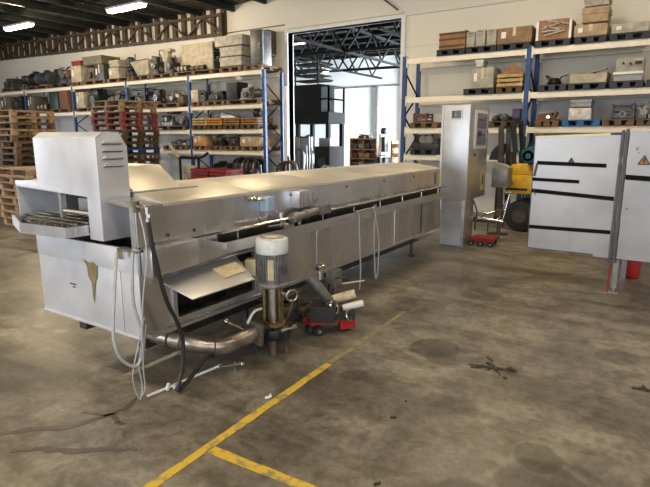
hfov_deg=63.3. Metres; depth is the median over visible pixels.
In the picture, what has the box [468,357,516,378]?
residue
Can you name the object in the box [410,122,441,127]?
pallet
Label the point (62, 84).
pallet
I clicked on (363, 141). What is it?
shelving
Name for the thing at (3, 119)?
pallet
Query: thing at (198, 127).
pallet
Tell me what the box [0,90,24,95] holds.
beam
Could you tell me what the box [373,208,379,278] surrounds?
hanging cable
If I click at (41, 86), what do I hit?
pallet
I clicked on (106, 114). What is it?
pallet
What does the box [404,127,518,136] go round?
beam
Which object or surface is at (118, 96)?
machine parts
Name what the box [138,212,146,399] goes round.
cable
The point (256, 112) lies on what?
trim
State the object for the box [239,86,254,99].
machine housing
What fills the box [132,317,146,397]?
cable
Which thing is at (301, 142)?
machine
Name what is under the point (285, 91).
pipe
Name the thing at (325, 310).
machine
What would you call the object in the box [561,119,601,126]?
pallet
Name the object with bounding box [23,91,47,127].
upright
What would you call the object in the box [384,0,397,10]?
trim
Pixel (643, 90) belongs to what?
beam
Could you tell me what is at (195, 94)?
carton
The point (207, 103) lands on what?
pallet
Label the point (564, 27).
crate
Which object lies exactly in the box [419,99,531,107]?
beam
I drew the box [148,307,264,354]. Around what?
pipe
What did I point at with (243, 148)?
pallet
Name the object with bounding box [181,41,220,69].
base cabinet
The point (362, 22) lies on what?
door frame
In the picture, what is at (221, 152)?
beam
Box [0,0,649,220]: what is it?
wall
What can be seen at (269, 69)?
pallet
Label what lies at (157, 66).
machine housing
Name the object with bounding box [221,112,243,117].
sheet
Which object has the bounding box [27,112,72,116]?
beam
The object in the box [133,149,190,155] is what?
beam
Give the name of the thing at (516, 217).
forklift
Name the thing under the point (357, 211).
hanging cable
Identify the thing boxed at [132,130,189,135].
beam
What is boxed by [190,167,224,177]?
crate
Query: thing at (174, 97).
machine parts
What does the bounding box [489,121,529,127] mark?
pallet
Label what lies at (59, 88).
beam
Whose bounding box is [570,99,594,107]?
lidded box
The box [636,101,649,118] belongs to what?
machine parts
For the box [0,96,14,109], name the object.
carton
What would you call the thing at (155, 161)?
pallet
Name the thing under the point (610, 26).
trim
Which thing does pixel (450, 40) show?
crate
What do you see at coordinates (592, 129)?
beam
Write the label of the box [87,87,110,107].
machine housing
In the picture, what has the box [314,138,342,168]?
machine
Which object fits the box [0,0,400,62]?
ceiling
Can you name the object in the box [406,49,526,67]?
beam
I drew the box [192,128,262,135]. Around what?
beam
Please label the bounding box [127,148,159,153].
pallet
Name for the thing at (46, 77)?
motor
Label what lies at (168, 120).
machine parts
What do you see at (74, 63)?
lidded box
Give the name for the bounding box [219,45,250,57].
lidded box
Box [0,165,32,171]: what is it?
pallet
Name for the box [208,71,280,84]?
beam
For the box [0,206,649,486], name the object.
floor
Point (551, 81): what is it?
cable coil
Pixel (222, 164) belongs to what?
motor
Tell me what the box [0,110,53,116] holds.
pallet
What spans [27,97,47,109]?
carton
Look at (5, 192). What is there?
pallet
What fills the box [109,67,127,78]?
carton
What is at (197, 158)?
rail
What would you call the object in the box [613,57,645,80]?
machine
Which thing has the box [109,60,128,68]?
lidded box
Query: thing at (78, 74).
carton
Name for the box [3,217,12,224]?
pallet
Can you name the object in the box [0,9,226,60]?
roof truss
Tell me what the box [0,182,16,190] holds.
pallet
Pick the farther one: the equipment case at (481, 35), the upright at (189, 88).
the upright at (189, 88)
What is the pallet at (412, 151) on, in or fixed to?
on the beam at (406, 157)
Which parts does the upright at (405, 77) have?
post, post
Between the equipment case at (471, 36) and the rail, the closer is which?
the equipment case at (471, 36)
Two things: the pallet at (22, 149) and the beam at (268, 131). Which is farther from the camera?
the beam at (268, 131)
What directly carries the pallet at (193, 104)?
on the beam at (240, 106)
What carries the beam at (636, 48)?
attached to the upright at (528, 72)
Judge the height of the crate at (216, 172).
0.240 m
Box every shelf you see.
[294,62,331,67]
[294,68,331,72]
[294,73,331,78]
[294,79,331,83]
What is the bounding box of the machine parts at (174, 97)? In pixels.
[166,90,187,102]
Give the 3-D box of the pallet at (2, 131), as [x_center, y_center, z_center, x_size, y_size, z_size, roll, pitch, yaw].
[-7.180,-2.628,12.464,1.300,0.137,1.000,8,14,34]
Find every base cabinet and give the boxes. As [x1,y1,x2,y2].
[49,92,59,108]
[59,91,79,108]
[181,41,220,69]
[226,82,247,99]
[250,29,271,65]
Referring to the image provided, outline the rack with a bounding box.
[390,141,397,161]
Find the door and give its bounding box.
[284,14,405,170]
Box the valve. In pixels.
[249,286,310,347]
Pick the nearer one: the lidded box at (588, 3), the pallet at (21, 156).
the lidded box at (588, 3)
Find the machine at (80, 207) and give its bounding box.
[12,132,446,348]
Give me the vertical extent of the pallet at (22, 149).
0.137 m
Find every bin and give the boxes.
[569,68,610,84]
[621,259,641,277]
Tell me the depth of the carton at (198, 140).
14.59 m
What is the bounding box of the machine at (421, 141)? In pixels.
[411,135,440,148]
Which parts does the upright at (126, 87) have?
post, post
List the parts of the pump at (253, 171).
motor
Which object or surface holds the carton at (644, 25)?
on the pallet at (638, 34)
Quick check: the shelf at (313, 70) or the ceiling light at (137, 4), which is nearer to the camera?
the ceiling light at (137, 4)
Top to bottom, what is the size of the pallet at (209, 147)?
0.118 m
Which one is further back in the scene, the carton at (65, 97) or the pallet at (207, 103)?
the carton at (65, 97)
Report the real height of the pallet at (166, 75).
0.118 m
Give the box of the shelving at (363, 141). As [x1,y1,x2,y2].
[350,138,378,165]
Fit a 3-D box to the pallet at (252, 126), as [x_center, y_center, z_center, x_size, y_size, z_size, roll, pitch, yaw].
[-1.736,-3.066,13.890,0.570,0.118,0.840,7,13,32]
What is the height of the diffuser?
0.060 m
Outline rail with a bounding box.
[168,143,208,179]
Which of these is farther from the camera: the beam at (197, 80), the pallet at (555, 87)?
the beam at (197, 80)
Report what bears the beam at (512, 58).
attached to the upright at (405, 77)
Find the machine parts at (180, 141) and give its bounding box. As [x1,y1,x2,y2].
[171,139,189,144]
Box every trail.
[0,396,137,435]
[10,446,137,454]
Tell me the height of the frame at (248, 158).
1.101 m
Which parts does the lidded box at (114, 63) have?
lid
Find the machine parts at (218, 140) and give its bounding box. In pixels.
[212,134,228,145]
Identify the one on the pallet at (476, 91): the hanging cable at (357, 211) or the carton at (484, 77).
the carton at (484, 77)
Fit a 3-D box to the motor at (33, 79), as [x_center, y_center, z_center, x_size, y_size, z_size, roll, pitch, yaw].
[-10.307,-5.867,18.829,0.661,0.531,0.450,7,13,32]
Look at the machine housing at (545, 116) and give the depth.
9.74 m
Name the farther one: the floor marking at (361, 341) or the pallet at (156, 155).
the pallet at (156, 155)
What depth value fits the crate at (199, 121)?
14.50 m
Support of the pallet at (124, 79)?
on the beam at (74, 88)
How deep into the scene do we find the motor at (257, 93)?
13.29 m
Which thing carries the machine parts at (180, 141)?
on the pallet at (184, 147)
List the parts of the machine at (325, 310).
chrome knob, pale rod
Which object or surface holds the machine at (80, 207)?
on the floor
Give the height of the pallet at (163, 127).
0.118 m
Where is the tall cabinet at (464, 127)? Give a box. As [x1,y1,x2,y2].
[440,104,489,246]
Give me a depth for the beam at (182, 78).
15.13 m
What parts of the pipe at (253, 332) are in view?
valve lever, white handle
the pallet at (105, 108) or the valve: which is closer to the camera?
the valve
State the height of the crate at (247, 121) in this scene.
0.180 m
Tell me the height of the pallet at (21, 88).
0.118 m
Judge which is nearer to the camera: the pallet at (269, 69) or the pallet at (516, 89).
the pallet at (516, 89)
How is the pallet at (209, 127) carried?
on the beam at (233, 131)
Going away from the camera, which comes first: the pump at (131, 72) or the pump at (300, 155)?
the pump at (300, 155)
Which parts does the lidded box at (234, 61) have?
lid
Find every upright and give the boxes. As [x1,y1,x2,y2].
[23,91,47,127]
[71,87,91,131]
[125,82,152,162]
[187,76,212,167]
[262,69,283,172]
[400,56,420,162]
[516,45,539,200]
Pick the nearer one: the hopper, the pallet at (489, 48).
the pallet at (489, 48)
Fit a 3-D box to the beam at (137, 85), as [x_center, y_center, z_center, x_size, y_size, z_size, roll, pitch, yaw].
[-6.770,-5.086,17.254,2.712,0.200,0.068,7,13,32]
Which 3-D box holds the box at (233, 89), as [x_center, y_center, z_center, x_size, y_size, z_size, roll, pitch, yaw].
[-2.316,-3.993,13.851,0.390,0.450,0.449,7,13,32]
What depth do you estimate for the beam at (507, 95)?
10.44 m
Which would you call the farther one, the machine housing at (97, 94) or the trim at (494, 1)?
the machine housing at (97, 94)
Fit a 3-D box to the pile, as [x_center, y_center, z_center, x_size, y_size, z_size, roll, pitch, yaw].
[3.592,-3.319,10.027,0.370,0.190,0.210,7,13,32]
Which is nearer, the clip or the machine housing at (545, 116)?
the clip
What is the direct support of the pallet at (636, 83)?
on the beam at (643, 90)
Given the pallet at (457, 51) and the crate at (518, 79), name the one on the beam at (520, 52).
the pallet at (457, 51)
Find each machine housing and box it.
[3,77,23,88]
[13,96,28,109]
[85,67,94,80]
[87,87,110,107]
[150,54,164,74]
[153,88,166,103]
[165,55,179,72]
[207,91,226,100]
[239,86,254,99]
[358,134,371,137]
[536,111,559,119]
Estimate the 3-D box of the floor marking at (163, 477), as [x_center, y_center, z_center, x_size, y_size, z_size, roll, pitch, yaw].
[-0.602,1.068,2.804,0.065,0.002,2.401,7,13,31]
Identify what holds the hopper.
on the pallet at (145, 77)
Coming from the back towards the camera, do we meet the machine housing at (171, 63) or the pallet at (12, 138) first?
the machine housing at (171, 63)
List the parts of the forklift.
carriage plate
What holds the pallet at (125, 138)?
on the pallet at (128, 144)
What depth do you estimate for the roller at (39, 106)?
18.56 m
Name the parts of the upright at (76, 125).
post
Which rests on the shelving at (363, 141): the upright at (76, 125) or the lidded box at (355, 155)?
the lidded box at (355, 155)
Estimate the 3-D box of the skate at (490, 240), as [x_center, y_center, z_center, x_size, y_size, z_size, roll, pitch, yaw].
[2.432,-0.043,8.061,0.360,0.120,0.364,7,13,32]
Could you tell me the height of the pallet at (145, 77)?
0.118 m
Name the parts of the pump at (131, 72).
motor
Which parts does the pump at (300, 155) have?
motor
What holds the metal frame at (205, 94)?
on the pallet at (193, 104)
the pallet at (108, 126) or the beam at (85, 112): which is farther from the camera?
the beam at (85, 112)
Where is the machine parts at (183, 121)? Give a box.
[176,115,188,125]
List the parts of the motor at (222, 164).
motor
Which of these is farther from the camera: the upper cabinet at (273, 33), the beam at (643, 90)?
the upper cabinet at (273, 33)
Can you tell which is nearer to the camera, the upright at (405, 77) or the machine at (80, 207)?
the machine at (80, 207)
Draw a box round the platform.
[294,58,344,165]
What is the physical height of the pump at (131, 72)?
0.680 m
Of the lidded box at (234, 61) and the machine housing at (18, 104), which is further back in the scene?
the machine housing at (18, 104)
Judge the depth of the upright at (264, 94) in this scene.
13.47 m
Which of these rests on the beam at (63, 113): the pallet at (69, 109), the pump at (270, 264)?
the pallet at (69, 109)
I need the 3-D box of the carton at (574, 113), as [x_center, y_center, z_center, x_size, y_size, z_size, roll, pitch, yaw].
[4.643,-2.343,9.550,0.360,0.203,0.400,7,13,32]
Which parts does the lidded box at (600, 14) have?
lid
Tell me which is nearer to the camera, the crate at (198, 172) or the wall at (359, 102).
the crate at (198, 172)
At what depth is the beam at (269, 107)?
14.42 m
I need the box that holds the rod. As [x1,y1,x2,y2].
[147,361,245,396]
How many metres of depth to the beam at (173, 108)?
15.07 m
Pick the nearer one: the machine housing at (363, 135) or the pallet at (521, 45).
the pallet at (521, 45)
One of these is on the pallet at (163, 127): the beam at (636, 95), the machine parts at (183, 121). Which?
the machine parts at (183, 121)
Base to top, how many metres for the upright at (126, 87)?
3.262 m
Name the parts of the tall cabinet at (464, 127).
cabinet door, display frame, display glass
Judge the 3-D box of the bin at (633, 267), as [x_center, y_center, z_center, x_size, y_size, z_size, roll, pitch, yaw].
[3.626,0.237,6.231,0.230,0.281,0.340,7,13,32]
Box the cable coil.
[546,74,568,84]
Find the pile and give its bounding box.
[502,63,522,73]
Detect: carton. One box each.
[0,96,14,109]
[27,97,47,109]
[70,65,91,81]
[75,92,89,107]
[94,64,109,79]
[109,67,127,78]
[184,165,206,179]
[191,90,205,101]
[193,136,212,145]
[240,137,275,145]
[471,67,500,88]
[497,25,535,44]
[568,108,593,119]
[574,22,610,37]
[612,21,649,33]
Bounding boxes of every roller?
[36,104,49,109]
[175,65,189,71]
[188,65,206,70]
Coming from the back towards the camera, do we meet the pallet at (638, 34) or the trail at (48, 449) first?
the pallet at (638, 34)
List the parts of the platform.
tower post, leg, leg, tower post, leg, railing, leg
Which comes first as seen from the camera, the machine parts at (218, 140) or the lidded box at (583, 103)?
the lidded box at (583, 103)
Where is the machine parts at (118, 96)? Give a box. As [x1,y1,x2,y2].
[108,91,134,99]
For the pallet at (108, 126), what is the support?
on the pallet at (124, 132)
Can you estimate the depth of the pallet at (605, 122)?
9.11 m
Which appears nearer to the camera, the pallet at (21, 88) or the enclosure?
the enclosure
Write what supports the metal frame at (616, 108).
on the pallet at (605, 122)
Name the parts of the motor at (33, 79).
motor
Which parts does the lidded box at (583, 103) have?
lid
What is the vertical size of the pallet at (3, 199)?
0.131 m
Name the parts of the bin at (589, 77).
lid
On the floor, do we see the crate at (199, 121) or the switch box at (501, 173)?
the switch box at (501, 173)
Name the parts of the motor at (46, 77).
motor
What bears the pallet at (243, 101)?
on the beam at (240, 106)
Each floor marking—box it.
[143,363,331,486]
[206,446,317,486]
[328,311,405,362]
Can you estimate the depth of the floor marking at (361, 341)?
4.24 m
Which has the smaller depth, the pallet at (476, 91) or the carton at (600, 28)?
the carton at (600, 28)
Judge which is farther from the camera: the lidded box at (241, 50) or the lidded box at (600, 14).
the lidded box at (241, 50)
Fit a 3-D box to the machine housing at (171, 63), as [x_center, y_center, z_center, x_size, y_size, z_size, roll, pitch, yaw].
[-4.314,-5.063,14.920,0.370,0.490,0.397,7,13,32]
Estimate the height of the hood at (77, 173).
0.673 m
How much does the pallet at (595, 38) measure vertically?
0.118 m
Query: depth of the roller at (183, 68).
14.57 m
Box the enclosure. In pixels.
[527,129,649,293]
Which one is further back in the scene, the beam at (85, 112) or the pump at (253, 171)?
the beam at (85, 112)
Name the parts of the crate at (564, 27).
corner post, lid, corner post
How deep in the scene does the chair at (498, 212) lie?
8.23 m
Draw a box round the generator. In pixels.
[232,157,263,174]
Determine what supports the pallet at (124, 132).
on the pallet at (125, 138)
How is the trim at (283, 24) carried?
attached to the wall at (421, 29)
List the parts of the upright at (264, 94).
post, post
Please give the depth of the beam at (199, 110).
15.75 m
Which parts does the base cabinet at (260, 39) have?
door, rail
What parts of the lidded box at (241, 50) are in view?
lid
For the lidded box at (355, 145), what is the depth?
20.45 m
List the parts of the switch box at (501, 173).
plate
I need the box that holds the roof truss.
[293,21,400,81]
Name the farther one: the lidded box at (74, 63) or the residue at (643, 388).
the lidded box at (74, 63)
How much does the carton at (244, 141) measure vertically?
0.243 m
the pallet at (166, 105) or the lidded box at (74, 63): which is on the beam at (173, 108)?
the pallet at (166, 105)
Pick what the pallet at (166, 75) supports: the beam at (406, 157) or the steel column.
the steel column
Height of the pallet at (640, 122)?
0.118 m
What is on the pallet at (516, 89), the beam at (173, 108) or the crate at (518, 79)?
the crate at (518, 79)
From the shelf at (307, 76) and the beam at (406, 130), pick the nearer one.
the beam at (406, 130)
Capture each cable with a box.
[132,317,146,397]
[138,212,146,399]
[356,211,360,289]
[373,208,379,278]
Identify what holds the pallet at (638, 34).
on the beam at (635, 42)
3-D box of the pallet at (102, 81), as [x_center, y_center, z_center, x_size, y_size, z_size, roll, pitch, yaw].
[-7.087,-5.172,17.021,1.140,0.118,0.840,7,13,32]
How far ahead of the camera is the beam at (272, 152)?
14.15 m
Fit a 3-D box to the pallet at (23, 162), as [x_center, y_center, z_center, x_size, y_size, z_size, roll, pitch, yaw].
[-7.222,-1.949,12.599,1.300,0.137,1.000,7,13,31]
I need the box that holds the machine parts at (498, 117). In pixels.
[492,113,511,120]
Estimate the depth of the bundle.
13.44 m
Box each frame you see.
[128,87,161,104]
[200,91,211,101]
[243,158,259,174]
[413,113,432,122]
[610,102,636,118]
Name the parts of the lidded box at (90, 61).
lid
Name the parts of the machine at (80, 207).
belt rod, panel, tensioner post, opening frame, leg, frame, tank, drive motor, guide rail, panel, leg, joint plate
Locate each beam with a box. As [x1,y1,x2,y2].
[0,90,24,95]
[6,92,42,96]
[25,85,71,95]
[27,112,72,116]
[44,88,90,96]
[54,115,90,117]
[72,82,124,91]
[75,110,117,116]
[92,84,144,89]
[126,76,186,86]
[130,107,188,112]
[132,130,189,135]
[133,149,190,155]
[146,79,205,87]
[148,110,207,115]
[189,69,261,81]
[191,103,261,112]
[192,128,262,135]
[193,150,263,157]
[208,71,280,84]
[210,105,279,113]
[211,130,280,135]
[211,149,280,156]
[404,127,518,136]
[404,153,518,162]
[405,91,523,105]
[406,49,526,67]
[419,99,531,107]
[420,55,534,71]
[526,126,649,135]
[528,87,649,101]
[531,38,649,57]
[536,94,649,103]
[540,45,649,62]
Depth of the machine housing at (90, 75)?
16.80 m
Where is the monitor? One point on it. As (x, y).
(517, 113)
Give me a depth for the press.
19.37 m
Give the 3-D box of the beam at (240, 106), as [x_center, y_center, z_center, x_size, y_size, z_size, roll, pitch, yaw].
[-2.625,-3.583,13.926,2.562,0.200,0.068,7,13,32]
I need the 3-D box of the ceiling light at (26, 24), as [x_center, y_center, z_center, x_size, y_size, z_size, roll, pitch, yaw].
[-8.588,-6.316,14.722,1.320,0.587,0.200,7,13,32]
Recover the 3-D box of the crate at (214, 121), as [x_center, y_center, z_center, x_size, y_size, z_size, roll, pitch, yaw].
[-2.825,-3.336,14.420,0.520,0.200,0.572,7,13,32]
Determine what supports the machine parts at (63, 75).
on the pallet
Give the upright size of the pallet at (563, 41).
0.118 m
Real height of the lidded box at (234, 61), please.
0.250 m
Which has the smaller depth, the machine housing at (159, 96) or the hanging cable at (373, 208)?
the hanging cable at (373, 208)
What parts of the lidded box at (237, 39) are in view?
lid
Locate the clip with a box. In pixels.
[117,247,142,258]
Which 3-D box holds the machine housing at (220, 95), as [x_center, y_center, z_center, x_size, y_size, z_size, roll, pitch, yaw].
[-2.767,-3.999,14.284,0.700,0.292,0.690,7,13,32]
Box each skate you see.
[302,315,355,336]
[469,234,498,247]
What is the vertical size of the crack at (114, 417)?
0.002 m
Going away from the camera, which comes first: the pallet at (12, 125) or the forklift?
the forklift
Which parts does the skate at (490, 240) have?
plate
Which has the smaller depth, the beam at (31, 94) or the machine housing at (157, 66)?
the machine housing at (157, 66)
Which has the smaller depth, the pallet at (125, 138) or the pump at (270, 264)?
the pump at (270, 264)
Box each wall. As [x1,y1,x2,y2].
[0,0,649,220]
[294,55,399,165]
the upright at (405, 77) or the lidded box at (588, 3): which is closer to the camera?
the lidded box at (588, 3)
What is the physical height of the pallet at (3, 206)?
0.131 m
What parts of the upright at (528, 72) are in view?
post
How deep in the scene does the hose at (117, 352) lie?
3.05 m
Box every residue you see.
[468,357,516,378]
[632,385,649,391]
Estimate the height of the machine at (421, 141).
0.300 m
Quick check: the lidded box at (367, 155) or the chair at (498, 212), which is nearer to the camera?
the chair at (498, 212)
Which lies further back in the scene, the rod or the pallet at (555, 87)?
the pallet at (555, 87)
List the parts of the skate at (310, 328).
plate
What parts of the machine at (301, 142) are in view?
plate, control panel, post, post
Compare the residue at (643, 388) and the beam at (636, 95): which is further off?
the beam at (636, 95)
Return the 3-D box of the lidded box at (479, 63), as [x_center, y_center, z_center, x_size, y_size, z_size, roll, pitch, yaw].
[3.070,-3.502,10.331,0.160,0.150,0.300,7,13,32]
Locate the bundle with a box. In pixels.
[276,156,297,171]
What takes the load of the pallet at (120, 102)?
on the pallet at (105, 108)
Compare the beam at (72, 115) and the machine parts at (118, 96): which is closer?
the machine parts at (118, 96)
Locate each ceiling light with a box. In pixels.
[3,8,34,30]
[105,0,147,13]
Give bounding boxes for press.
[376,128,389,162]
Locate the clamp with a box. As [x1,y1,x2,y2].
[354,204,376,212]
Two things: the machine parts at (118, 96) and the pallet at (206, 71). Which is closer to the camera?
the pallet at (206, 71)
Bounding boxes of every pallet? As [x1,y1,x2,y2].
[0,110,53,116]
[0,116,54,122]
[0,122,55,128]
[0,129,56,134]
[0,135,35,141]
[0,141,32,147]
[0,147,33,153]
[0,153,34,159]
[0,159,34,166]
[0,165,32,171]
[0,166,36,176]
[0,174,36,183]
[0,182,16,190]
[0,196,18,204]
[0,203,19,211]
[1,87,24,92]
[1,189,17,197]
[1,208,19,217]
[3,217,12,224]
[25,85,49,89]
[50,83,71,87]
[50,108,85,112]
[71,81,82,85]
[76,107,101,111]
[83,79,114,84]
[90,106,156,112]
[91,99,157,107]
[91,112,156,118]
[91,118,156,124]
[92,124,158,130]
[94,130,159,135]
[107,77,138,82]
[121,136,158,141]
[125,142,158,147]
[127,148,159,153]
[127,153,159,159]
[128,158,158,163]
[131,75,157,80]
[150,73,181,78]
[150,103,187,107]
[158,126,188,129]
[163,145,189,149]
[174,69,218,76]
[191,101,212,106]
[192,125,206,129]
[193,146,207,149]
[205,100,235,105]
[207,125,222,129]
[208,146,222,149]
[219,66,242,72]
[223,125,239,129]
[223,146,256,150]
[226,99,279,104]
[240,124,277,129]
[241,146,279,150]
[243,64,281,72]
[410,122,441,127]
[410,149,439,154]
[436,48,465,55]
[463,87,495,94]
[465,45,496,53]
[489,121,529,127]
[496,86,531,93]
[497,41,534,50]
[534,38,573,47]
[534,120,561,126]
[537,84,567,91]
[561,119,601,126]
[567,82,609,90]
[574,34,609,44]
[601,119,636,125]
[609,30,649,41]
[609,80,645,88]
[636,119,649,125]
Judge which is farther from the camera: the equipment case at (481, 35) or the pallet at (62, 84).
the pallet at (62, 84)
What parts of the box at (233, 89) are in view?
door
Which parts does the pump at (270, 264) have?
name plate, motor, lantern leg, coupling plate, ring handle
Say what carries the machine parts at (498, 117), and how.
on the pallet at (492, 124)
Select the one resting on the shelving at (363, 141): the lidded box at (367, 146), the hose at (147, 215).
the lidded box at (367, 146)
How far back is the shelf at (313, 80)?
17.31 m
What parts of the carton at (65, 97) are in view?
door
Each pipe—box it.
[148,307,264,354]
[283,86,287,170]
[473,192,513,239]
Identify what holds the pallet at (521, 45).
on the beam at (520, 52)
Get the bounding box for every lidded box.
[71,60,83,65]
[82,55,119,67]
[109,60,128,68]
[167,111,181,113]
[214,34,249,48]
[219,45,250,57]
[219,56,250,67]
[352,143,358,148]
[352,152,359,157]
[364,143,371,148]
[364,153,370,157]
[475,60,487,67]
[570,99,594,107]
[582,5,611,24]
[584,0,612,7]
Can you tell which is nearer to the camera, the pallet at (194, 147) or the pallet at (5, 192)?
the pallet at (5, 192)
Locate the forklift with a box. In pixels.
[473,120,534,230]
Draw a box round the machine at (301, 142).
[295,134,313,169]
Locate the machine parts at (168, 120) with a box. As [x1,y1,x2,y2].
[158,115,178,125]
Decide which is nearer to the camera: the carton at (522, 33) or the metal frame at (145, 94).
the carton at (522, 33)
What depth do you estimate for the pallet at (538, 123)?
9.71 m
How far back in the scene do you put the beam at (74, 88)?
16.62 m
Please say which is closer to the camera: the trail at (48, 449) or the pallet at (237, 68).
the trail at (48, 449)
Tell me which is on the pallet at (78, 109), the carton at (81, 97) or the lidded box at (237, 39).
the carton at (81, 97)
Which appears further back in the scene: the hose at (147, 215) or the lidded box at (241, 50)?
the lidded box at (241, 50)
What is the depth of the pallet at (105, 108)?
13.58 m
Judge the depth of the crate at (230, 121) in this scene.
13.88 m
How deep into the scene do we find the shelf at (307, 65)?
17.27 m
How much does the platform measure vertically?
4.100 m
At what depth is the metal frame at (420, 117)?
11.07 m
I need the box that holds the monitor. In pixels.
[512,109,521,120]
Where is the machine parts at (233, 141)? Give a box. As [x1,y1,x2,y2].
[226,135,241,145]
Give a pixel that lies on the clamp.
(373, 205)
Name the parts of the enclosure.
cabinet door, leg, hinge post, door frame post, leg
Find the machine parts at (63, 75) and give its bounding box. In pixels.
[54,66,71,83]
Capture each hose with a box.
[111,252,144,367]
[136,205,214,392]
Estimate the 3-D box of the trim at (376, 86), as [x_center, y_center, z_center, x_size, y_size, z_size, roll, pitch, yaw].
[1.905,-5.244,24.362,16.000,3.920,0.160,7,13,32]
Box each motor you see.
[27,71,41,86]
[39,70,56,84]
[212,161,231,168]
[253,88,261,98]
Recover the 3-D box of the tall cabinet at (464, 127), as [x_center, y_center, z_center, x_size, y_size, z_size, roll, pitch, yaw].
[2.145,-1.052,8.132,0.448,2.070,0.948,7,13,32]
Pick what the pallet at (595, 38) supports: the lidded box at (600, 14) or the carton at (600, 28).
the carton at (600, 28)
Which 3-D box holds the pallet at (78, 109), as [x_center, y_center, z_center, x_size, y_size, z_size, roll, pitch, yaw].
[-7.464,-4.416,17.423,1.240,0.118,0.840,7,13,32]
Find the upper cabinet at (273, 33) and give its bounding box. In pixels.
[266,29,276,56]
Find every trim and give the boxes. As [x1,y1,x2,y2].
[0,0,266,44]
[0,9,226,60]
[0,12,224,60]
[3,26,611,87]
[227,24,284,33]
[253,109,260,116]
[287,0,521,28]
[334,84,399,137]
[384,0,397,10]
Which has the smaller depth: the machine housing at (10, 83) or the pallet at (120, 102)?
the pallet at (120, 102)
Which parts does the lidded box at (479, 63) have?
lid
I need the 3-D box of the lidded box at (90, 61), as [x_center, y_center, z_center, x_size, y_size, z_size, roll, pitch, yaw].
[-7.170,-5.824,16.910,0.990,0.280,0.700,7,13,32]
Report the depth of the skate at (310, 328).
4.37 m
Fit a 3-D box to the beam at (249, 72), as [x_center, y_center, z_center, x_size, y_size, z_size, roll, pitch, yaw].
[-2.625,-4.387,13.765,2.562,0.200,0.068,7,13,32]
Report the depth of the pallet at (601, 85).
9.30 m
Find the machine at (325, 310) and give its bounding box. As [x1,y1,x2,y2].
[296,263,364,322]
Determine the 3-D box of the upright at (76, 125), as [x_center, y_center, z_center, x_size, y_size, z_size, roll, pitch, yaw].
[-8.140,-3.638,18.015,0.140,3.262,0.840,7,13,32]
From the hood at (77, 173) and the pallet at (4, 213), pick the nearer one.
the hood at (77, 173)
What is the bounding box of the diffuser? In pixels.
[4,23,33,30]
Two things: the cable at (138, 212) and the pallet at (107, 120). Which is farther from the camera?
the pallet at (107, 120)
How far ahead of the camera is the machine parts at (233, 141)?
14.07 m
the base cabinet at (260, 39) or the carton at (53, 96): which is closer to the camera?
the base cabinet at (260, 39)
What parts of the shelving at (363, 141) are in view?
shelf post, shelf post, panel, shelf post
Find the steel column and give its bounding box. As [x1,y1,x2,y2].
[159,48,174,71]
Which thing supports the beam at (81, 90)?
attached to the upright at (25, 97)
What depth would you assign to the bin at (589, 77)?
9.23 m
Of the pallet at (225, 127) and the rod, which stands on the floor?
the rod
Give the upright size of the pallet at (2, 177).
0.131 m
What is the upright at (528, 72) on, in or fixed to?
on the floor
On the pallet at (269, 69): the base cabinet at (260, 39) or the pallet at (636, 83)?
the base cabinet at (260, 39)
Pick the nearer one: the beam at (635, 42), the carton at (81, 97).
the beam at (635, 42)
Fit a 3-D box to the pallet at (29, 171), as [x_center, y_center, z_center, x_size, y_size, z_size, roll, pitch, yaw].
[-5.428,-1.357,9.874,1.150,0.131,0.850,8,14,33]
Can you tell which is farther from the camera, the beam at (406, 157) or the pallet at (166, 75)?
the pallet at (166, 75)
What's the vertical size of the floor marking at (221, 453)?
0.002 m
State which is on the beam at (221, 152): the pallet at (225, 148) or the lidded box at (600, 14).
the pallet at (225, 148)
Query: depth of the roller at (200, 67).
14.24 m
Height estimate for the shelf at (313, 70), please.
0.030 m
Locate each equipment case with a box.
[466,32,475,46]
[475,29,486,45]
[486,29,497,45]
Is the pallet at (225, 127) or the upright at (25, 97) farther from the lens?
the upright at (25, 97)
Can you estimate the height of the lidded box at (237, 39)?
0.280 m
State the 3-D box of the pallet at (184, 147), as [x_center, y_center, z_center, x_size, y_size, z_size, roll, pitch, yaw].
[-4.091,-2.828,15.501,1.010,0.118,0.840,7,13,32]
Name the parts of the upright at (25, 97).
post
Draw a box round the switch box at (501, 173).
[487,162,512,235]
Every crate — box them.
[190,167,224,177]
[192,117,210,125]
[207,117,226,124]
[209,168,242,177]
[223,117,243,124]
[241,117,272,124]
[439,30,469,49]
[496,72,524,86]
[536,18,577,41]
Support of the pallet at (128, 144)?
on the pallet at (129, 150)
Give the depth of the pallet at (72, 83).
17.18 m
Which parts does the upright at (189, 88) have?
post, post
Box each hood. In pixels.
[15,132,130,240]
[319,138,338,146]
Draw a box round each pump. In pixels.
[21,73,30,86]
[125,54,136,76]
[241,234,297,355]
[249,165,261,173]
[295,145,307,169]
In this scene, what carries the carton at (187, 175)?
on the floor
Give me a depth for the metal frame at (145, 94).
15.85 m
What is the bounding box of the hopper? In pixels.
[130,58,163,75]
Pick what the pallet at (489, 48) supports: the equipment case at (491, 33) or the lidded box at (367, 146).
the equipment case at (491, 33)

